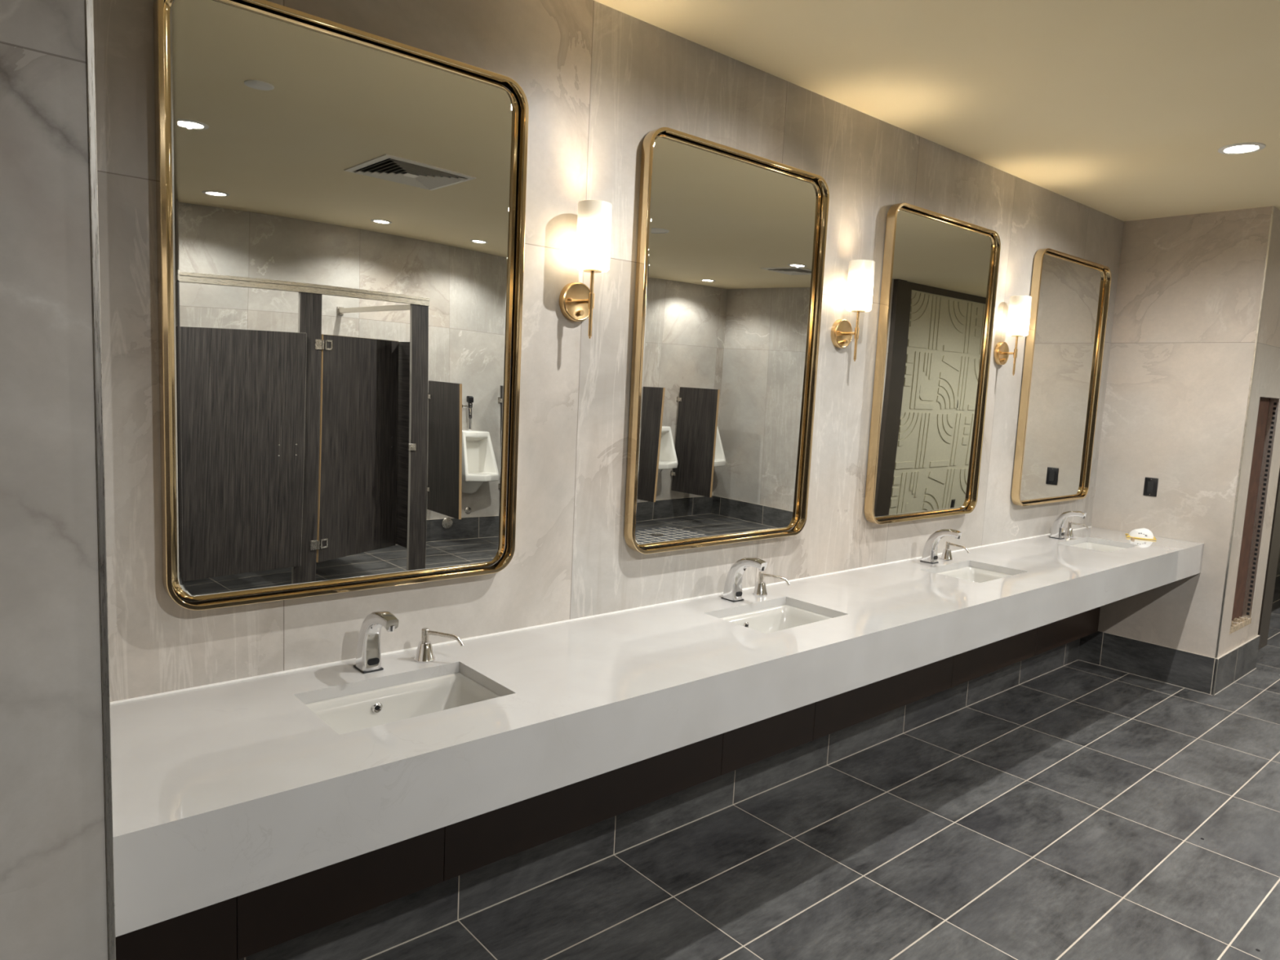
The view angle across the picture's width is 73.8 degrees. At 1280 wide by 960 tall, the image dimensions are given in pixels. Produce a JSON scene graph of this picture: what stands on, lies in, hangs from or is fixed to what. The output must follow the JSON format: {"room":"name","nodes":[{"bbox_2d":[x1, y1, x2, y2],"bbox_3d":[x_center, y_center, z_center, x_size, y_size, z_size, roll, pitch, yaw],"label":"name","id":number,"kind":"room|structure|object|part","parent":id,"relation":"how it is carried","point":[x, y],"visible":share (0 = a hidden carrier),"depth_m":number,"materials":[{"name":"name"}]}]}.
{"room":"public restroom","nodes":[
{"label":"public restroom","id":0,"kind":"room"},
{"bbox_2d":[0,0,108,959],"bbox_3d":[-1.576,0.071,1.006,1.496,2.768,0.759,-3,9,-41],"label":"wall","id":1,"kind":"structure","parent":0,"point":[54,903],"depth_m":1.16,"materials":[{"name":"stone"}]},
{"bbox_2d":[84,0,115,959],"bbox_3d":[-0.765,0.086,1.210,0.009,2.768,0.009,-3,9,-41],"label":"trim","id":2,"kind":"structure","parent":1,"relation":"attached to","point":[89,9],"depth_m":1.20,"materials":[{"name":"metal"}]},
{"bbox_2d":[93,0,1124,702],"bbox_3d":[2.680,-0.207,5.250,13.700,2.768,0.100,-3,9,-41],"label":"wall","id":3,"kind":"structure","parent":0,"point":[595,78],"depth_m":2.64,"materials":[{"name":"stone"}]},
{"bbox_2d":[152,0,528,610],"bbox_3d":[-0.704,-0.403,2.166,0.922,1.384,0.049,-3,9,-41],"label":"wall mirror","id":4,"kind":"object","parent":3,"relation":"attached to","point":[340,208],"visible":1,"depth_m":2.11,"materials":[{"name":"gold metal"}]},
{"bbox_2d":[559,200,612,338],"bbox_3d":[-0.153,-0.624,2.557,0.118,0.396,0.134,-3,9,-41],"label":"wall sconce","id":5,"kind":"object","parent":3,"relation":"attached to","point":[576,300],"visible":1,"depth_m":2.50,"materials":[{"name":"white glass"}]},
{"bbox_3d":[-0.180,-0.510,2.601,0.017,0.017,0.013,-3,9,-41],"label":"switch knob","id":6,"kind":"part","parent":5,"relation":"part of","materials":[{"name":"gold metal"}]},
{"bbox_3d":[-0.169,-0.541,2.580,0.012,0.012,0.053,-3,9,-41],"label":"arm","id":7,"kind":"part","parent":5,"relation":"part of","materials":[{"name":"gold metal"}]},
{"bbox_3d":[-0.146,-0.531,2.555,0.011,0.188,0.011,-3,9,-41],"label":"stem","id":8,"kind":"part","parent":5,"relation":"part of","materials":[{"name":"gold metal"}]},
{"bbox_3d":[-0.137,-0.722,2.533,0.101,0.195,0.101,-3,9,-41],"label":"lamp shade","id":9,"kind":"part","parent":5,"relation":"part of","materials":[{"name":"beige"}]},
{"bbox_2d":[110,525,1204,937],"bbox_3d":[0.999,0.523,3.409,5.502,0.178,0.628,-3,9,-41],"label":"countertop","id":10,"kind":"structure","parent":3,"relation":"attached to","point":[222,791],"depth_m":2.07,"materials":[{"name":"white stone"}]},
{"bbox_2d":[353,610,398,673],"bbox_3d":[-0.669,0.412,2.170,0.055,0.171,0.175,-3,9,-41],"label":"faucet","id":11,"kind":"object","parent":10,"relation":"on","point":[368,655],"visible":1,"depth_m":2.18,"materials":[{"name":"silver metal"}]},
{"bbox_2d":[305,672,500,734],"bbox_3d":[-0.569,0.619,2.070,0.480,0.145,0.322,-3,9,-41],"label":"undermount sink","id":12,"kind":"object","parent":10,"relation":"in","point":[344,714],"visible":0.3,"depth_m":2.18,"materials":[{"name":"white ceramic"}]},
{"bbox_2d":[413,627,463,662],"bbox_3d":[-0.541,0.446,2.298,0.138,0.087,0.056,4,7,9],"label":"soap dispenser","id":13,"kind":"object","parent":10,"relation":"on","point":[424,653],"visible":1,"depth_m":2.29,"materials":[{"name":"silver metal"}]},
{"bbox_3d":[-0.523,0.426,2.293,0.104,0.035,0.011,4,7,9],"label":"spout","id":14,"kind":"part","parent":13,"relation":"part of","materials":[{"name":"silver metal"}]},
{"bbox_2d":[115,606,1100,959],"bbox_3d":[0.847,0.757,3.591,5.488,0.628,0.012,-3,9,-41],"label":"panel","id":15,"kind":"object","parent":10,"relation":"attached to","point":[238,927],"visible":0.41,"depth_m":2.58,"materials":[{"name":"black wood"}]},
{"bbox_3d":[-1.095,0.855,1.912,0.350,0.628,0.012,-3,9,-41],"label":"panel","id":16,"kind":"part","parent":15,"relation":"part of","materials":[{"name":"black wood"}]},
{"bbox_3d":[-0.754,0.838,2.206,0.548,0.628,0.012,-3,9,-41],"label":"panel","id":17,"kind":"part","parent":15,"relation":"part of","materials":[{"name":"brown metal"}]},
{"bbox_3d":[-0.117,0.806,2.757,1.132,0.628,0.012,-3,9,-41],"label":"panel","id":18,"kind":"part","parent":15,"relation":"part of","materials":[{"name":"brown metal"}]},
{"bbox_3d":[0.518,0.774,3.306,0.545,0.628,0.012,-3,9,-41],"label":"panel","id":19,"kind":"part","parent":15,"relation":"part of","materials":[{"name":"brown metal"}]},
{"bbox_3d":[1.141,0.743,3.845,1.101,0.628,0.012,-3,9,-41],"label":"panel","id":20,"kind":"part","parent":15,"relation":"part of","materials":[{"name":"brown metal"}]},
{"bbox_3d":[1.904,0.704,4.505,0.914,0.628,0.012,-3,9,-41],"label":"panel","id":21,"kind":"part","parent":15,"relation":"part of","materials":[{"name":"black wood"}]},
{"bbox_3d":[2.586,0.670,5.095,0.886,0.628,0.012,-3,9,-41],"label":"panel","id":22,"kind":"part","parent":15,"relation":"part of","materials":[{"name":"black wood"}]},
{"bbox_2d":[720,557,767,602],"bbox_3d":[0.379,0.359,3.076,0.055,0.171,0.175,-3,9,-41],"label":"faucet","id":23,"kind":"object","parent":10,"relation":"on","point":[732,592],"visible":1,"depth_m":3.09,"materials":[{"name":"silver metal"}]},
{"bbox_2d":[752,571,790,595],"bbox_3d":[0.495,0.393,3.204,0.138,0.087,0.056,5,7,19],"label":"soap dispenser","id":24,"kind":"object","parent":10,"relation":"on","point":[760,589],"visible":1,"depth_m":3.20,"materials":[{"name":"silver metal"}]},
{"bbox_3d":[0.512,0.373,3.197,0.104,0.035,0.011,5,7,19],"label":"spout","id":25,"kind":"part","parent":24,"relation":"part of","materials":[{"name":"silver metal"}]},
{"bbox_2d":[720,604,831,633],"bbox_3d":[0.471,0.566,2.969,0.480,0.145,0.322,-3,9,-41],"label":"undermount sink","id":26,"kind":"object","parent":10,"relation":"in","point":[771,620],"visible":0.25,"depth_m":3.13,"materials":[{"name":"white ceramic"}]},
{"bbox_2d":[920,528,961,564],"bbox_3d":[1.402,0.308,3.961,0.055,0.171,0.175,-3,9,-41],"label":"faucet","id":27,"kind":"object","parent":10,"relation":"on","point":[929,554],"visible":1,"depth_m":3.97,"materials":[{"name":"silver metal"}]},
{"bbox_2d":[940,541,969,560],"bbox_3d":[1.506,0.344,4.066,0.056,0.087,0.138,-4,9,-44],"label":"soap dispenser","id":28,"kind":"object","parent":10,"relation":"on","point":[946,554],"visible":1,"depth_m":4.08,"materials":[{"name":"silver metal"}]},
{"bbox_3d":[1.518,0.324,4.051,0.011,0.035,0.104,-4,9,-44],"label":"spout","id":29,"kind":"part","parent":28,"relation":"part of","materials":[{"name":"silver metal"}]},
{"bbox_2d":[936,566,1012,582],"bbox_3d":[1.511,0.514,3.869,0.480,0.145,0.322,-3,9,-41],"label":"undermount sink","id":30,"kind":"object","parent":10,"relation":"in","point":[968,573],"visible":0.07,"depth_m":4.04,"materials":[{"name":"white ceramic"}]},
{"bbox_2d":[1048,511,1086,538],"bbox_3d":[2.444,0.255,4.862,0.055,0.171,0.175,-3,9,-41],"label":"faucet","id":31,"kind":"object","parent":10,"relation":"on","point":[1057,530],"visible":1,"depth_m":4.88,"materials":[{"name":"silver metal"}]},
{"bbox_2d":[1063,521,1088,537],"bbox_3d":[2.555,0.289,4.986,0.138,0.087,0.056,3,6,3],"label":"soap dispenser","id":32,"kind":"object","parent":10,"relation":"on","point":[1068,532],"visible":1,"depth_m":4.98,"materials":[{"name":"silver metal"}]},
{"bbox_3d":[2.573,0.269,4.982,0.104,0.035,0.011,3,6,3],"label":"spout","id":33,"kind":"part","parent":32,"relation":"part of","materials":[{"name":"silver metal"}]},
{"bbox_2d":[1068,542,1125,552],"bbox_3d":[2.551,0.461,4.768,0.480,0.145,0.322,-3,9,-41],"label":"undermount sink","id":34,"kind":"object","parent":10,"relation":"in","point":[1089,545],"visible":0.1,"depth_m":4.93,"materials":[{"name":"white ceramic"}]},
{"bbox_2d":[1124,528,1156,540],"bbox_3d":[2.984,0.313,5.072,0.156,0.059,0.149,6,7,27],"label":"mask","id":35,"kind":"object","parent":10,"relation":"on","point":[1141,533],"visible":0.98,"depth_m":5.03,"materials":[{"name":"white fabric"}]},
{"bbox_2d":[236,638,1079,959],"bbox_3d":[0.762,1.160,3.712,5.497,0.219,0.018,-3,9,-41],"label":"baseboard","id":36,"kind":"structure","parent":3,"relation":"attached to","point":[364,935],"depth_m":2.97,"materials":[{"name":"tile"}]},
{"bbox_2d":[624,127,829,554],"bbox_3d":[0.336,-0.455,3.066,0.922,1.384,0.049,-3,9,-41],"label":"wall mirror","id":37,"kind":"object","parent":3,"relation":"attached to","point":[731,250],"visible":1,"depth_m":3.03,"materials":[{"name":"gold metal"}]},
{"bbox_2d":[831,259,875,361],"bbox_3d":[0.868,-0.678,3.439,0.118,0.396,0.134,-3,9,-41],"label":"wall sconce","id":38,"kind":"object","parent":3,"relation":"attached to","point":[860,272],"visible":1,"depth_m":3.39,"materials":[{"name":"white glass"}]},
{"bbox_3d":[0.852,-0.595,3.462,0.012,0.012,0.053,-3,9,-41],"label":"arm","id":39,"kind":"part","parent":38,"relation":"part of","materials":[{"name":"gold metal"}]},
{"bbox_3d":[0.874,-0.585,3.437,0.011,0.188,0.011,-3,9,-41],"label":"stem","id":40,"kind":"part","parent":38,"relation":"part of","materials":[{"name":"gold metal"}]},
{"bbox_3d":[0.883,-0.776,3.415,0.101,0.195,0.101,-3,9,-41],"label":"lamp shade","id":41,"kind":"part","parent":38,"relation":"part of","materials":[{"name":"beige glass"}]},
{"bbox_2d":[864,202,1000,524],"bbox_3d":[1.376,-0.507,3.965,0.922,1.384,0.049,-3,9,-41],"label":"wall mirror","id":42,"kind":"object","parent":3,"relation":"attached to","point":[940,272],"visible":1,"depth_m":3.94,"materials":[{"name":"gold metal"}]},
{"bbox_2d":[994,295,1031,375],"bbox_3d":[1.903,-0.731,4.334,0.118,0.396,0.134,-3,9,-41],"label":"wall sconce","id":43,"kind":"object","parent":3,"relation":"attached to","point":[1020,306],"visible":1,"depth_m":4.28,"materials":[{"name":"white glass"}]},
{"bbox_3d":[1.887,-0.647,4.358,0.012,0.012,0.053,-3,9,-41],"label":"arm","id":44,"kind":"part","parent":43,"relation":"part of","materials":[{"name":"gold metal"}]},
{"bbox_3d":[1.909,-0.637,4.332,0.011,0.188,0.011,-3,9,-41],"label":"stem","id":45,"kind":"part","parent":43,"relation":"part of","materials":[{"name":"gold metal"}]},
{"bbox_3d":[1.919,-0.829,4.311,0.101,0.195,0.101,-3,9,-41],"label":"lamp shade","id":46,"kind":"part","parent":43,"relation":"part of","materials":[{"name":"beige glass"}]},
{"bbox_2d":[1011,248,1111,506],"bbox_3d":[2.416,-0.560,4.865,0.922,1.384,0.049,-3,9,-41],"label":"wall mirror","id":47,"kind":"object","parent":3,"relation":"attached to","point":[1064,345],"visible":1,"depth_m":4.84,"materials":[{"name":"gold metal"}]},
{"bbox_2d":[365,575,1279,959],"bbox_3d":[4.327,1.519,3.446,13.700,0.100,5.350,-3,9,-41],"label":"floor","id":48,"kind":"structure","parent":0,"point":[1064,812],"depth_m":3.09,"materials":[{"name":"tile"}]},
{"bbox_2d":[593,0,1279,221],"bbox_3d":[4.462,-1.328,3.125,13.700,0.100,5.350,-3,9,-41],"label":"ceiling","id":49,"kind":"structure","parent":0,"point":[1123,110],"depth_m":2.97,"materials":[{"name":"paint"}]},
{"bbox_2d":[1217,142,1265,154],"bbox_3d":[2.584,-1.423,3.660,0.170,0.006,0.170,-3,9,-41],"label":"recessed light","id":50,"kind":"object","parent":49,"relation":"in","point":[1240,148],"visible":1,"depth_m":3.65,"materials":[{"name":"white plastic"}]},
{"bbox_2d":[1091,206,1279,657],"bbox_3d":[3.470,-0.183,5.368,0.845,2.768,0.761,-3,9,-41],"label":"wall","id":51,"kind":"structure","parent":0,"point":[1189,286],"depth_m":5.04,"materials":[{"name":"stone"}]},
{"bbox_2d":[1078,630,1218,695],"bbox_3d":[3.089,1.099,5.227,0.016,0.219,0.776,-3,9,-41],"label":"baseboard","id":52,"kind":"structure","parent":51,"relation":"attached to","point":[1196,672],"depth_m":5.19,"materials":[{"name":"tile"}]},
{"bbox_2d":[1142,477,1158,497],"bbox_3d":[3.095,0.042,5.161,0.008,0.112,0.073,-3,9,-41],"label":"wall outlet","id":53,"kind":"object","parent":51,"relation":"attached to","point":[1150,487],"visible":1,"depth_m":5.16,"materials":[{"name":"black plastic"}]},
{"bbox_2d":[1146,480,1154,493],"bbox_3d":[3.092,0.042,5.159,0.002,0.068,0.034,-3,9,-41],"label":"receptacle","id":54,"kind":"object","parent":53,"relation":"attached to","point":[1150,484],"depth_m":5.16,"materials":[{"name":"black plastic"}]},
{"bbox_2d":[1213,659,1218,695],"bbox_3d":[3.337,1.144,4.936,0.007,0.217,0.007,-3,9,-41],"label":"trim","id":55,"kind":"structure","parent":51,"relation":"attached to","point":[1215,675],"depth_m":4.93,"materials":[{"name":"metal"}]},
{"bbox_2d":[1214,635,1260,694],"bbox_3d":[3.665,1.126,5.226,0.862,0.219,0.016,-3,9,-41],"label":"baseboard","id":56,"kind":"structure","parent":51,"relation":"attached to","point":[1238,662],"depth_m":5.20,"materials":[{"name":"tile"}]},
{"bbox_3d":[3.667,0.890,5.200,0.437,0.034,0.005,-3,9,-41],"label":"recess sill","id":57,"kind":"part","parent":51,"relation":"part of","materials":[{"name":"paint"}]},
{"bbox_2d":[1215,205,1274,657],"bbox_3d":[3.403,-0.231,4.798,0.009,2.551,0.009,-3,9,-41],"label":"trim","id":58,"kind":"structure","parent":51,"relation":"attached to","point":[1273,206],"depth_m":4.79,"materials":[{"name":"metal"}]},
{"bbox_2d":[1257,468,1279,649],"bbox_3d":[4.236,-0.229,6.097,0.240,2.768,0.660,-3,9,-41],"label":"wall","id":59,"kind":"structure","parent":0,"point":[1274,544],"depth_m":5.92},
{"bbox_2d":[1275,562,1279,577],"bbox_3d":[5.904,0.901,8.159,4.895,0.219,0.016,-3,9,-41],"label":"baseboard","id":60,"kind":"structure","parent":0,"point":[1277,574],"depth_m":8.68,"materials":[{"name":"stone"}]}
]}

